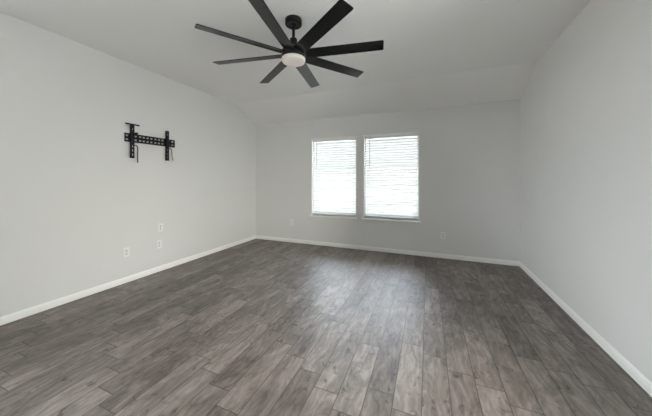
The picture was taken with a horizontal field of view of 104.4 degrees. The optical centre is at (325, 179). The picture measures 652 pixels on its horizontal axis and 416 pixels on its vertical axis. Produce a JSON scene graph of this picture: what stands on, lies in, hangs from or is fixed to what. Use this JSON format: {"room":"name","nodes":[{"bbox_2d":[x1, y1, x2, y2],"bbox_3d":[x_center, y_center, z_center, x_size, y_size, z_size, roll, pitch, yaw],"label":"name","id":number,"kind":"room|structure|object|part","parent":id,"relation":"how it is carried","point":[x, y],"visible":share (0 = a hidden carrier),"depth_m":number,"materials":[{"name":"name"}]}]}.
{"room":"empty living room","nodes":[
{"label":"empty living room","id":0,"kind":"room"},
{"bbox_2d":[0,12,255,316],"bbox_3d":[-2.545,-0.100,3.066,0.140,2.713,5.184,0,0,22],"label":"wall","id":1,"kind":"structure","parent":0,"point":[73,196],"depth_m":2.83,"materials":[{"name":"grey paint"}]},
{"bbox_2d":[123,247,129,257],"bbox_3d":[-2.449,0.887,3.104,0.009,0.116,0.072,0,0,22],"label":"wall outlet","id":2,"kind":"object","parent":1,"relation":"attached to","point":[126,251],"visible":1,"depth_m":3.10,"materials":[{"name":"white plastic"}]},
{"bbox_2d":[0,235,255,325],"bbox_3d":[-2.474,1.222,3.037,0.014,0.069,5.184,0,0,22],"label":"baseboard","id":3,"kind":"structure","parent":1,"relation":"attached to","point":[12,317],"depth_m":2.86,"materials":[{"name":"white paint"}]},
{"bbox_2d":[124,123,174,162],"bbox_3d":[-2.315,-0.456,3.373,0.058,0.476,0.665,0,0,22],"label":"bracket","id":4,"kind":"object","parent":1,"relation":"attached to","point":[131,137],"visible":1,"depth_m":3.28,"materials":[{"name":"black metal"}]},
{"bbox_3d":[-2.408,-0.479,3.138,0.040,0.417,0.038,0,0,22],"label":"upright arm","id":5,"kind":"part","parent":4,"relation":"part of","materials":[{"name":"black metal"}]},
{"bbox_3d":[-2.333,-0.525,3.383,0.017,0.106,0.660,0,0,22],"label":"wall rail","id":6,"kind":"part","parent":4,"relation":"part of","materials":[{"name":"black metal"}]},
{"bbox_3d":[-2.238,-0.479,3.559,0.040,0.417,0.038,0,0,22],"label":"upright arm","id":7,"kind":"part","parent":4,"relation":"part of","materials":[{"name":"black metal"}]},
{"bbox_2d":[156,240,161,248],"bbox_3d":[-2.296,0.885,3.483,0.009,0.116,0.072,0,0,22],"label":"wall outlet","id":8,"kind":"object","parent":1,"relation":"attached to","point":[158,242],"visible":1,"depth_m":3.47,"materials":[{"name":"white plastic"}]},
{"bbox_2d":[158,223,162,231],"bbox_3d":[-2.290,0.657,3.498,0.010,0.116,0.072,0,0,22],"label":"wall outlet","id":9,"kind":"object","parent":1,"relation":"attached to","point":[160,225],"visible":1,"depth_m":3.50,"materials":[{"name":"white plastic"}]},
{"bbox_2d":[0,0,590,124],"bbox_3d":[-0.308,-1.379,2.164,4.964,0.395,5.464,0,0,22],"label":"ceiling","id":10,"kind":"structure","parent":0,"point":[435,53],"depth_m":2.72,"materials":[{"name":"white paint"}]},
{"bbox_2d":[194,0,383,87],"bbox_3d":[-0.295,-1.260,2.300,1.510,0.393,1.510,0,0,-10],"label":"ceiling fan","id":11,"kind":"object","parent":10,"relation":"hanging from","point":[296,54],"visible":1,"depth_m":2.19,"materials":[{"name":"black metal"}]},
{"bbox_3d":[-0.671,-1.137,2.056,0.702,0.006,0.112,0,13,-33],"label":"blade","id":12,"kind":"part","parent":11,"relation":"part of","materials":[{"name":"black"}]},
{"bbox_3d":[-0.733,-1.137,2.393,0.702,0.006,0.112,0,13,12],"label":"blade","id":13,"kind":"part","parent":11,"relation":"part of","materials":[{"name":"black"}]},
{"bbox_3d":[-0.389,-1.137,1.862,0.112,0.006,0.702,13,3,12],"label":"blade","id":14,"kind":"part","parent":11,"relation":"part of","materials":[{"name":"black"}]},
{"bbox_3d":[-0.539,-1.137,2.676,0.112,0.006,0.702,-15,8,-32],"label":"blade","id":15,"kind":"part","parent":11,"relation":"part of","materials":[{"name":"black"}]},
{"bbox_3d":[-0.202,-1.137,2.738,0.112,0.006,0.702,-13,-3,12],"label":"blade","id":16,"kind":"part","parent":11,"relation":"part of","materials":[{"name":"black"}]},
{"bbox_3d":[-0.051,-1.137,1.924,0.112,0.006,0.702,16,-8,-32],"label":"blade","id":17,"kind":"part","parent":11,"relation":"part of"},
{"bbox_3d":[0.081,-1.137,2.544,0.702,0.006,0.112,0,-13,-33],"label":"blade","id":18,"kind":"part","parent":11,"relation":"part of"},
{"bbox_3d":[0.143,-1.137,2.206,0.702,0.006,0.112,0,-13,12],"label":"blade","id":19,"kind":"part","parent":11,"relation":"part of","materials":[{"name":"black"}]},
{"bbox_2d":[0,239,651,415],"bbox_3d":[-0.308,1.307,2.164,4.964,0.100,5.464,0,0,22],"label":"floor","id":20,"kind":"structure","parent":0,"point":[255,327],"depth_m":1.93,"materials":[{"name":"grey wood"}]},
{"bbox_2d":[256,99,519,260],"bbox_3d":[0.688,0.038,4.633,4.964,2.438,0.140,0,0,22],"label":"wall","id":21,"kind":"structure","parent":0,"point":[469,154],"depth_m":4.14,"materials":[{"name":"grey paint"}]},
{"bbox_2d":[309,138,357,220],"bbox_3d":[0.150,-0.022,4.819,0.966,1.538,0.176,0,0,22],"label":"window","id":22,"kind":"structure","parent":21,"relation":"in","point":[316,216],"depth_m":4.85,"materials":[{"name":"white paint"}]},
{"bbox_3d":[0.142,0.694,4.799,0.966,0.026,0.131,0,0,22],"label":"sill","id":23,"kind":"part","parent":22,"relation":"part of","materials":[{"name":"white paint"}]},
{"bbox_2d":[311,136,356,215],"bbox_3d":[0.144,-0.072,4.798,0.922,1.462,0.087,0,0,22],"label":"window blind","id":24,"kind":"object","parent":22,"relation":"attached to","point":[316,193],"visible":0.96,"depth_m":4.80,"materials":[{"name":"white plastic"}]},
{"bbox_3d":[0.147,0.650,4.811,0.874,0.018,0.050,0,0,22],"label":"rail","id":25,"kind":"part","parent":24,"relation":"part of","materials":[{"name":"white plastic"}]},
{"bbox_2d":[256,235,519,265],"bbox_3d":[0.659,1.222,4.562,4.684,0.069,0.014,0,0,22],"label":"baseboard","id":26,"kind":"structure","parent":21,"relation":"attached to","point":[398,251],"depth_m":4.32,"materials":[{"name":"white paint"}]},
{"bbox_2d":[361,134,420,224],"bbox_3d":[1.129,-0.022,4.425,1.004,1.538,0.176,0,0,22],"label":"window","id":27,"kind":"structure","parent":21,"relation":"in","point":[370,219],"depth_m":4.42,"materials":[{"name":"white paint"}]},
{"bbox_3d":[1.120,0.694,4.404,1.004,0.026,0.131,0,0,22],"label":"sill","id":28,"kind":"part","parent":27,"relation":"part of","materials":[{"name":"white paint"}]},
{"bbox_2d":[363,132,419,218],"bbox_3d":[1.122,-0.072,4.403,0.960,1.462,0.087,0,0,22],"label":"window blind","id":29,"kind":"object","parent":27,"relation":"attached to","point":[370,193],"visible":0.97,"depth_m":4.40,"materials":[{"name":"white plastic"}]},
{"bbox_3d":[1.125,0.650,4.417,0.912,0.018,0.050,0,0,22],"label":"rail","id":30,"kind":"part","parent":29,"relation":"part of","materials":[{"name":"white plastic"}]},
{"bbox_2d":[520,0,651,382],"bbox_3d":[1.897,-0.100,1.275,0.140,2.713,5.186,0,0,23],"label":"wall","id":31,"kind":"structure","parent":0,"point":[586,102],"depth_m":1.98,"materials":[{"name":"grey paint"}]},
{"bbox_2d":[519,262,651,396],"bbox_3d":[1.826,1.222,1.304,0.014,0.069,5.185,0,0,23],"label":"baseboard","id":32,"kind":"structure","parent":31,"relation":"attached to","point":[625,364],"depth_m":1.93,"materials":[{"name":"white paint"}]}
]}

